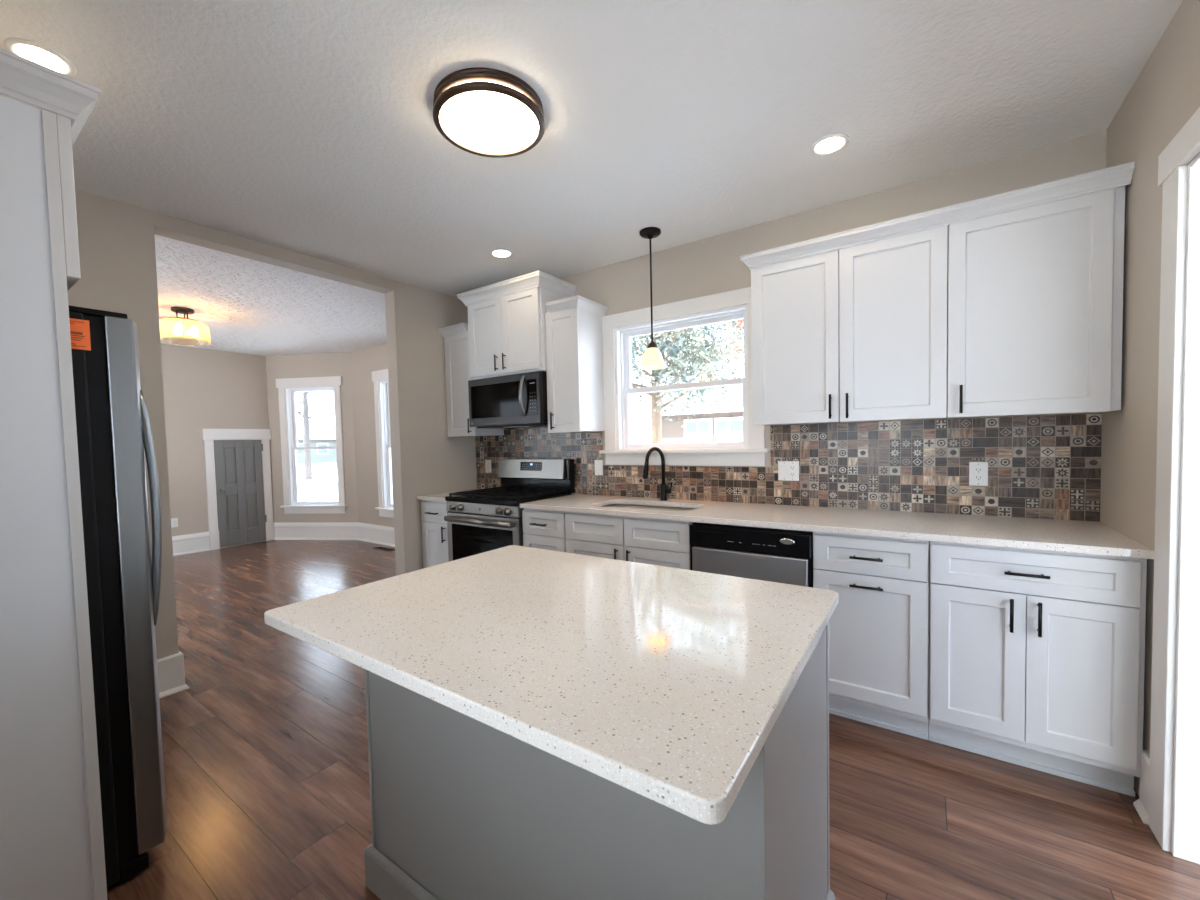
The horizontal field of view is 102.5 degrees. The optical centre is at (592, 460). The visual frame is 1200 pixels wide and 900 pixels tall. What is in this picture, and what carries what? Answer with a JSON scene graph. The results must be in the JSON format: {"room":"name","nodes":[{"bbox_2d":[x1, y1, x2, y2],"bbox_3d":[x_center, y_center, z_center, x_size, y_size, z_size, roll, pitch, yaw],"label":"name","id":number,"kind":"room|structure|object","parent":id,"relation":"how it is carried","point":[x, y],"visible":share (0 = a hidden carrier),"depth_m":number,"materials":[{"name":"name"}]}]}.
{"room":"kitchen","nodes":[
{"label":"kitchen","id":0,"kind":"room"},
{"bbox_2d":[161,344,273,547],"bbox_3d":[-6.105,-0.061,5.051,0.150,2.660,4.890,0,3,35],"label":"wall","id":1,"kind":"structure","parent":0,"point":[203,388],"depth_m":6.29,"materials":[{"name":"beige paint"}]},
{"bbox_2d":[171,518,177,527],"bbox_3d":[-5.294,0.790,6.083,0.009,0.116,0.072,0,3,35],"label":"wall outlet","id":2,"kind":"object","parent":1,"relation":"attached to","point":[174,521],"visible":0.85,"depth_m":6.08,"materials":[{"name":"white plastic"}]},
{"bbox_2d":[172,532,209,555],"bbox_3d":[-6.181,1.157,4.791,0.028,0.250,3.865,0,3,35],"label":"baseboard","id":3,"kind":"structure","parent":1,"relation":"attached to","point":[196,542],"depth_m":6.21,"materials":[{"name":"white paint"}]},
{"bbox_2d":[202,429,274,549],"bbox_3d":[-4.875,0.372,6.665,0.030,1.610,0.800,0,3,35],"label":"trim","id":4,"kind":"structure","parent":1,"relation":"attached to","point":[208,435],"depth_m":6.49,"materials":[{"name":"white paint"}]},
{"bbox_2d":[214,440,266,546],"bbox_3d":[-4.847,0.439,6.653,0.082,1.435,0.570,0,3,35],"label":"door","id":5,"kind":"structure","parent":1,"relation":"in","point":[242,518],"depth_m":6.65,"materials":[{"name":"grey paint"}]},
{"bbox_2d":[154,234,386,355],"bbox_3d":[-4.240,-1.460,4.231,4.740,0.110,6.200,0,3,35],"label":"ceiling","id":6,"kind":"structure","parent":0,"point":[239,304],"depth_m":4.53,"materials":[{"name":"paint"}]},
{"bbox_2d":[167,307,198,334],"bbox_3d":[-3.866,-1.273,4.543,0.394,0.305,0.394,0,3,35],"label":"flush light","id":7,"kind":"object","parent":6,"relation":"attached to","point":[181,310],"visible":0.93,"depth_m":4.51,"materials":[{"name":"white glass"}]},
{"bbox_2d":[68,189,476,658],"bbox_3d":[-2.238,-0.066,2.857,0.125,2.660,3.900,0,3,35],"label":"wall","id":8,"kind":"structure","parent":0,"point":[116,239],"depth_m":3.17,"materials":[{"name":"beige paint"}]},
{"bbox_2d":[157,651,189,698],"bbox_3d":[-2.681,1.199,2.199,0.155,0.205,1.280,0,3,35],"label":"baseboard","id":9,"kind":"structure","parent":8,"relation":"attached to","point":[171,673],"depth_m":2.63,"materials":[{"name":"white paint"}]},
{"bbox_2d":[266,352,357,522],"bbox_3d":[-4.004,-0.186,6.962,1.400,2.660,0.150,-1,2,7],"label":"wall","id":10,"kind":"structure","parent":0,"point":[338,363],"depth_m":6.86,"materials":[{"name":"beige paint"}]},
{"bbox_2d":[276,376,347,513],"bbox_3d":[-4.012,-0.208,6.932,1.012,1.944,0.210,-1,2,7],"label":"window","id":11,"kind":"structure","parent":10,"relation":"in","point":[287,410],"depth_m":6.91,"materials":[{"name":"white paint"}]},
{"bbox_2d":[274,522,394,546],"bbox_3d":[-2.859,1.026,6.136,3.950,0.250,0.628,0,3,35],"label":"baseboard","id":12,"kind":"structure","parent":10,"relation":"attached to","point":[377,534],"depth_m":6.88,"materials":[{"name":"white paint"}]},
{"bbox_2d":[351,343,393,526],"bbox_3d":[-2.595,-0.196,6.359,1.780,2.660,0.150,0,3,35],"label":"wall","id":13,"kind":"structure","parent":0,"point":[365,361],"depth_m":6.62,"materials":[{"name":"beige paint"}]},
{"bbox_2d":[372,369,393,517],"bbox_3d":[-2.510,-0.217,6.262,0.950,1.944,0.210,0,3,35],"label":"window","id":14,"kind":"structure","parent":13,"relation":"in","point":[381,388],"depth_m":6.44,"materials":[{"name":"white paint"}]},
{"bbox_2d":[0,0,1182,297],"bbox_3d":[-0.392,-1.423,1.620,4.560,0.160,4.100,0,3,35],"label":"ceiling","id":15,"kind":"structure","parent":0,"point":[306,127],"depth_m":1.85,"materials":[{"name":"paint"}]},
{"bbox_2d":[4,38,76,76],"bbox_3d":[-1.790,-1.304,1.562,0.156,0.006,0.156,0,3,35],"label":"recessed light","id":16,"kind":"object","parent":15,"relation":"in","point":[41,54],"visible":0.73,"depth_m":1.54,"materials":[{"name":"white plastic"}]},
{"bbox_2d":[433,67,544,157],"bbox_3d":[-0.396,-1.308,1.851,0.418,0.086,0.418,0,3,35],"label":"ceiling light","id":17,"kind":"object","parent":15,"relation":"attached to","point":[481,111],"visible":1,"depth_m":1.77,"materials":[{"name":"white glass"}]},
{"bbox_2d":[490,248,512,257],"bbox_3d":[-0.618,-1.399,3.254,0.156,0.006,0.156,0,3,35],"label":"recessed light","id":18,"kind":"object","parent":15,"relation":"in","point":[499,253],"visible":1,"depth_m":3.25,"materials":[{"name":"white plastic"}]},
{"bbox_2d":[638,227,667,369],"bbox_3d":[0.363,-0.997,2.990,0.184,0.835,0.184,0,3,35],"label":"pendant light","id":19,"kind":"object","parent":15,"relation":"hanging from","point":[652,359],"visible":1,"depth_m":2.97,"materials":[{"name":"black metal"}]},
{"bbox_2d":[810,133,849,155],"bbox_3d":[1.046,-1.394,2.127,0.156,0.006,0.156,0,3,35],"label":"recessed light","id":20,"kind":"object","parent":15,"relation":"in","point":[832,143],"visible":1,"depth_m":2.12,"materials":[{"name":"white plastic"}]},
{"bbox_2d":[107,540,1199,899],"bbox_3d":[-1.563,1.322,2.526,11.100,0.120,6.200,0,3,35],"label":"floor","id":21,"kind":"structure","parent":0,"point":[266,761],"depth_m":1.79,"materials":[{"name":"brown wood"}]},
{"bbox_2d":[0,95,107,899],"bbox_3d":[-1.653,0.196,1.072,0.029,2.249,0.713,0,3,35],"label":"end panel","id":22,"kind":"object","parent":21,"relation":"on","point":[52,841],"visible":1,"depth_m":1.29,"materials":[{"name":"white paint"}]},
{"bbox_2d":[0,48,100,290],"bbox_3d":[-2.023,0.147,1.376,1.089,2.340,0.795,0,3,35],"label":"upper cabinet","id":23,"kind":"object","parent":22,"relation":"attached to","point":[72,100],"visible":0.29,"depth_m":1.32,"materials":[{"name":"white paint"}]},
{"bbox_2d":[68,305,166,886],"bbox_3d":[-1.973,0.440,1.457,0.902,1.746,0.859,0,3,35],"label":"refrigerator","id":24,"kind":"object","parent":21,"relation":"on","point":[113,426],"visible":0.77,"depth_m":1.46,"materials":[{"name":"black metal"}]},
{"bbox_2d":[69,320,85,346],"bbox_3d":[-1.493,-0.360,1.353,0.001,0.071,0.090,0,3,35],"label":"print","id":25,"kind":"object","parent":24,"relation":"attached to","point":[77,327],"depth_m":1.38,"materials":[{"name":"orange paper"}]},
{"bbox_2d":[374,547,394,550],"bbox_3d":[-2.691,1.140,6.202,0.350,0.008,0.100,0,3,35],"label":"floor vent","id":26,"kind":"object","parent":21,"relation":"in","point":[379,548],"visible":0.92,"depth_m":6.19,"materials":[{"name":"brown metal"}]},
{"bbox_2d":[421,500,450,568],"bbox_3d":[-1.090,0.748,4.067,0.358,0.883,0.651,0,3,35],"label":"base cabinet","id":27,"kind":"object","parent":21,"relation":"on","point":[434,527],"visible":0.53,"depth_m":3.83,"materials":[{"name":"white paint"}]},
{"bbox_2d":[417,489,491,501],"bbox_3d":[-1.096,0.291,4.065,0.372,0.030,0.647,0,3,35],"label":"countertop","id":28,"kind":"structure","parent":27,"relation":"on","point":[440,497],"depth_m":3.87,"materials":[{"name":"stone"}]},
{"bbox_2d":[444,459,574,561],"bbox_3d":[-0.640,0.597,3.722,0.756,1.192,0.695,0,3,35],"label":"gas range","id":29,"kind":"object","parent":21,"relation":"on","point":[479,521],"visible":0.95,"depth_m":3.59,"materials":[{"name":"silver metal"}]},
{"bbox_2d":[445,491,571,505],"bbox_3d":[-0.648,0.281,3.709,0.756,0.035,0.610,0,3,35],"label":"cooktop","id":30,"kind":"object","parent":29,"relation":"in","point":[466,498],"depth_m":3.52,"materials":[{"name":"black metal"}]},
{"bbox_2d":[522,508,566,551],"bbox_3d":[-0.158,0.752,3.419,0.368,0.883,0.651,0,3,35],"label":"base cabinet","id":31,"kind":"object","parent":21,"relation":"on","point":[542,529],"visible":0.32,"depth_m":3.16,"materials":[{"name":"white paint"}]},
{"bbox_2d":[364,622,834,899],"bbox_3d":[-0.027,0.830,1.354,1.193,0.884,0.635,0,3,35],"label":"kitchen island","id":32,"kind":"object","parent":21,"relation":"on","point":[463,807],"visible":0.47,"depth_m":1.07,"materials":[{"name":"grey paint"}]},
{"bbox_2d":[264,545,837,824],"bbox_3d":[-0.093,0.378,1.241,1.190,0.029,0.895,0,3,35],"label":"island countertop","id":33,"kind":"structure","parent":32,"relation":"on","point":[668,686],"depth_m":0.94,"materials":[{"name":"stone"}]},
{"bbox_2d":[565,512,692,569],"bbox_3d":[0.343,0.754,3.071,0.850,0.883,0.651,0,3,35],"label":"base cabinet","id":34,"kind":"object","parent":21,"relation":"on","point":[659,542],"visible":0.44,"depth_m":2.79,"materials":[{"name":"white paint"}]},
{"bbox_2d":[520,494,1153,558],"bbox_3d":[0.876,0.298,2.695,2.892,0.030,0.647,0,3,35],"label":"countertop","id":35,"kind":"structure","parent":34,"relation":"on","point":[1069,536],"depth_m":2.23,"materials":[{"name":"stone"}]},
{"bbox_2d":[601,504,695,511],"bbox_3d":[0.338,0.407,3.043,0.725,0.189,0.400,0,3,35],"label":"sink","id":36,"kind":"object","parent":35,"relation":"in","point":[630,506],"visible":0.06,"depth_m":3.23,"materials":[{"name":"metal"}]},
{"bbox_2d":[643,447,672,500],"bbox_3d":[0.427,0.091,3.229,0.198,0.362,0.087,-2,2,-4],"label":"faucet","id":37,"kind":"object","parent":35,"relation":"on","point":[664,490],"visible":1,"depth_m":3.23,"materials":[{"name":"black metal"}]},
{"bbox_2d":[689,522,812,587],"bbox_3d":[0.943,0.761,2.657,0.597,0.872,0.636,0,3,35],"label":"dishwasher","id":38,"kind":"object","parent":21,"relation":"on","point":[765,554],"visible":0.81,"depth_m":2.37,"materials":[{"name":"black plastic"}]},
{"bbox_2d":[813,532,928,739],"bbox_3d":[1.373,0.757,2.355,0.444,0.883,0.651,0,3,35],"label":"base cabinet","id":39,"kind":"object","parent":21,"relation":"on","point":[879,623],"visible":0.8,"depth_m":2.10,"materials":[{"name":"white paint"}]},
{"bbox_2d":[929,541,1146,796],"bbox_3d":[1.806,0.759,2.054,0.608,0.883,0.651,0,3,35],"label":"base cabinet","id":40,"kind":"object","parent":21,"relation":"on","point":[1037,657],"visible":0.94,"depth_m":1.80,"materials":[{"name":"white paint"}]},
{"bbox_2d":[559,130,1106,494],"bbox_3d":[0.577,-0.128,3.372,4.160,2.610,0.160,0,3,35],"label":"wall","id":41,"kind":"structure","parent":0,"point":[712,265],"depth_m":2.80,"materials":[{"name":"beige paint"}]},
{"bbox_2d":[439,323,503,436],"bbox_3d":[-1.041,-0.666,4.139,0.368,0.917,0.372,0,3,35],"label":"upper cabinet","id":42,"kind":"object","parent":41,"relation":"attached to","point":[456,337],"visible":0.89,"depth_m":4.04,"materials":[{"name":"white paint"}]},
{"bbox_2d":[457,270,575,379],"bbox_3d":[-0.599,-0.992,3.777,0.869,0.676,0.432,0,3,35],"label":"upper cabinet","id":43,"kind":"object","parent":41,"relation":"attached to","point":[506,319],"visible":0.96,"depth_m":3.60,"materials":[{"name":"white paint"}]},
{"bbox_2d":[468,371,547,428],"bbox_3d":[-0.592,-0.455,3.786,0.755,0.387,0.439,0,3,35],"label":"microwave","id":44,"kind":"object","parent":43,"relation":"attached to","point":[515,400],"visible":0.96,"depth_m":3.61,"materials":[{"name":"black plastic"}]},
{"bbox_2d":[545,295,607,432],"bbox_3d":[-0.120,-0.663,3.500,0.336,0.917,0.372,0,3,35],"label":"upper cabinet","id":45,"kind":"object","parent":41,"relation":"attached to","point":[573,325],"visible":1,"depth_m":3.41,"materials":[{"name":"white paint"}]},
{"bbox_2d":[599,287,769,465],"bbox_3d":[0.597,-0.514,3.302,1.220,1.094,0.215,0,3,35],"label":"window","id":46,"kind":"structure","parent":41,"relation":"in","point":[619,450],"depth_m":3.29,"materials":[{"name":"white paint"}]},
{"bbox_2d":[475,413,1101,521],"bbox_3d":[0.583,-0.007,3.271,4.032,0.548,0.008,0,3,35],"label":"backsplash","id":47,"kind":"structure","parent":41,"relation":"attached to","point":[1040,466],"depth_m":2.56,"materials":[{"name":"tile"}]},
{"bbox_2d":[485,460,491,472],"bbox_3d":[-0.941,0.053,4.322,0.072,0.116,0.009,0,3,35],"label":"wall outlet","id":48,"kind":"object","parent":47,"relation":"attached to","point":[487,462],"visible":1,"depth_m":4.32,"materials":[{"name":"white plastic"}]},
{"bbox_2d":[595,460,602,474],"bbox_3d":[0.043,0.055,3.639,0.072,0.116,0.010,0,3,35],"label":"light switch","id":49,"kind":"object","parent":47,"relation":"attached to","point":[598,463],"visible":1,"depth_m":3.63,"materials":[{"name":"white plastic"}]},
{"bbox_2d":[778,461,798,480],"bbox_3d":[1.163,0.063,2.861,0.118,0.116,0.010,0,3,35],"label":"wall outlet","id":50,"kind":"object","parent":47,"relation":"attached to","point":[787,470],"visible":1,"depth_m":2.86,"materials":[{"name":"white plastic"}]},
{"bbox_2d":[789,465,794,476],"bbox_3d":[1.180,0.064,2.846,0.033,0.068,0.003,0,3,35],"label":"receptacle","id":51,"kind":"object","parent":50,"relation":"attached to","point":[791,467],"depth_m":2.85,"materials":[{"name":"white plastic"}]},
{"bbox_2d":[969,462,987,485],"bbox_3d":[1.889,0.067,2.357,0.072,0.116,0.009,0,3,35],"label":"wall outlet","id":52,"kind":"object","parent":47,"relation":"attached to","point":[978,471],"visible":1,"depth_m":2.35,"materials":[{"name":"white plastic"}]},
{"bbox_2d":[974,467,982,480],"bbox_3d":[1.887,0.067,2.354,0.033,0.068,0.003,0,3,35],"label":"receptacle","id":53,"kind":"object","parent":52,"relation":"attached to","point":[978,471],"depth_m":2.35,"materials":[{"name":"white plastic"}]},
{"bbox_2d":[740,206,947,424],"bbox_3d":[1.288,-0.657,2.521,0.912,0.917,0.372,0,3,35],"label":"upper cabinet","id":54,"kind":"object","parent":41,"relation":"attached to","point":[849,325],"visible":0.99,"depth_m":2.36,"materials":[{"name":"white paint"}]},
{"bbox_2d":[945,161,1134,418],"bbox_3d":[1.889,-0.655,2.103,0.554,0.917,0.372,0,3,35],"label":"upper cabinet","id":55,"kind":"object","parent":41,"relation":"attached to","point":[1035,274],"visible":0.95,"depth_m":1.98,"materials":[{"name":"white paint"}]},
{"bbox_2d":[1100,0,1199,795],"bbox_3d":[1.185,-0.029,0.480,0.140,2.610,3.900,0,3,35],"label":"wall","id":56,"kind":"structure","parent":0,"point":[1165,94],"depth_m":1.70,"materials":[{"name":"beige paint"}]},
{"bbox_2d":[1133,750,1149,823],"bbox_3d":[1.885,1.113,1.642,0.030,0.205,0.100,0,3,35],"label":"baseboard","id":57,"kind":"structure","parent":56,"relation":"attached to","point":[1141,805],"depth_m":1.65,"materials":[{"name":"white paint"}]},
{"bbox_2d":[1148,107,1199,851],"bbox_3d":[1.549,0.144,1.148,0.024,2.195,1.055,0,3,35],"label":"trim","id":58,"kind":"structure","parent":56,"relation":"attached to","point":[1173,161],"depth_m":1.49,"materials":[{"name":"white paint"}]},
{"bbox_2d":[1171,153,1199,863],"bbox_3d":[1.619,0.194,1.105,0.144,2.095,0.760,0,3,35],"label":"door","id":59,"kind":"structure","parent":56,"relation":"attached to","point":[1185,844],"depth_m":1.44,"materials":[{"name":"white paint"}]},
{"label":"outside","id":60,"kind":"structure","parent":0,"visible":0},
{"bbox_2d":[298,473,337,484],"bbox_3d":[-16.308,0.567,45.528,200.000,0.200,170.000,0,3,35],"label":"ground","id":61,"kind":"structure","parent":60,"point":[318,478],"depth_m":28.96,"materials":[{"name":"white"}]},
{"bbox_2d":[296,392,334,479],"bbox_3d":[-16.868,-3.948,28.385,5.717,10.221,6.085,-1,2,11],"label":"tree","id":62,"kind":"object","parent":61,"relation":"on","point":[306,427],"visible":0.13,"depth_m":28.07,"materials":[{"name":"grey plant"}]},
{"bbox_2d":[297,424,336,463],"bbox_3d":[-36.785,-2.172,62.047,8.900,4.960,10.000,0,3,35],"label":"house","id":63,"kind":"structure","parent":61,"relation":"on","point":[320,434],"depth_m":60.12,"materials":[{"name":"white"}]},
{"bbox_2d":[630,321,743,443],"bbox_3d":[1.287,-1.904,8.744,4.966,6.825,4.120,-3,3,-34],"label":"tree","id":64,"kind":"object","parent":61,"relation":"on","point":[678,349],"visible":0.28,"depth_m":8.30,"materials":[{"name":"green plant"}]},
{"bbox_2d":[638,385,742,442],"bbox_3d":[5.722,-0.741,15.451,7.100,3.760,4.700,0,3,35],"label":"house","id":65,"kind":"structure","parent":61,"relation":"on","point":[711,427],"depth_m":14.71,"materials":[{"name":"beige"}]},
{"bbox_2d":[708,319,743,376],"bbox_3d":[4.278,-2.448,12.280,3.391,7.491,3.178,1,3,40],"label":"tree","id":66,"kind":"object","parent":61,"relation":"on","point":[735,343],"visible":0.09,"depth_m":12.07,"materials":[{"name":"green plant"}]},
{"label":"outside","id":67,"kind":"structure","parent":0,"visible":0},
{"bbox_2d":[297,462,336,475],"bbox_3d":[-23.702,0.415,50.659,26.000,0.050,110.000,0,3,35],"label":"lawn strip","id":68,"kind":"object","parent":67,"point":[325,467],"depth_m":42.41,"materials":[{"name":"white"}]},
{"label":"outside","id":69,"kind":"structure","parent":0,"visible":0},
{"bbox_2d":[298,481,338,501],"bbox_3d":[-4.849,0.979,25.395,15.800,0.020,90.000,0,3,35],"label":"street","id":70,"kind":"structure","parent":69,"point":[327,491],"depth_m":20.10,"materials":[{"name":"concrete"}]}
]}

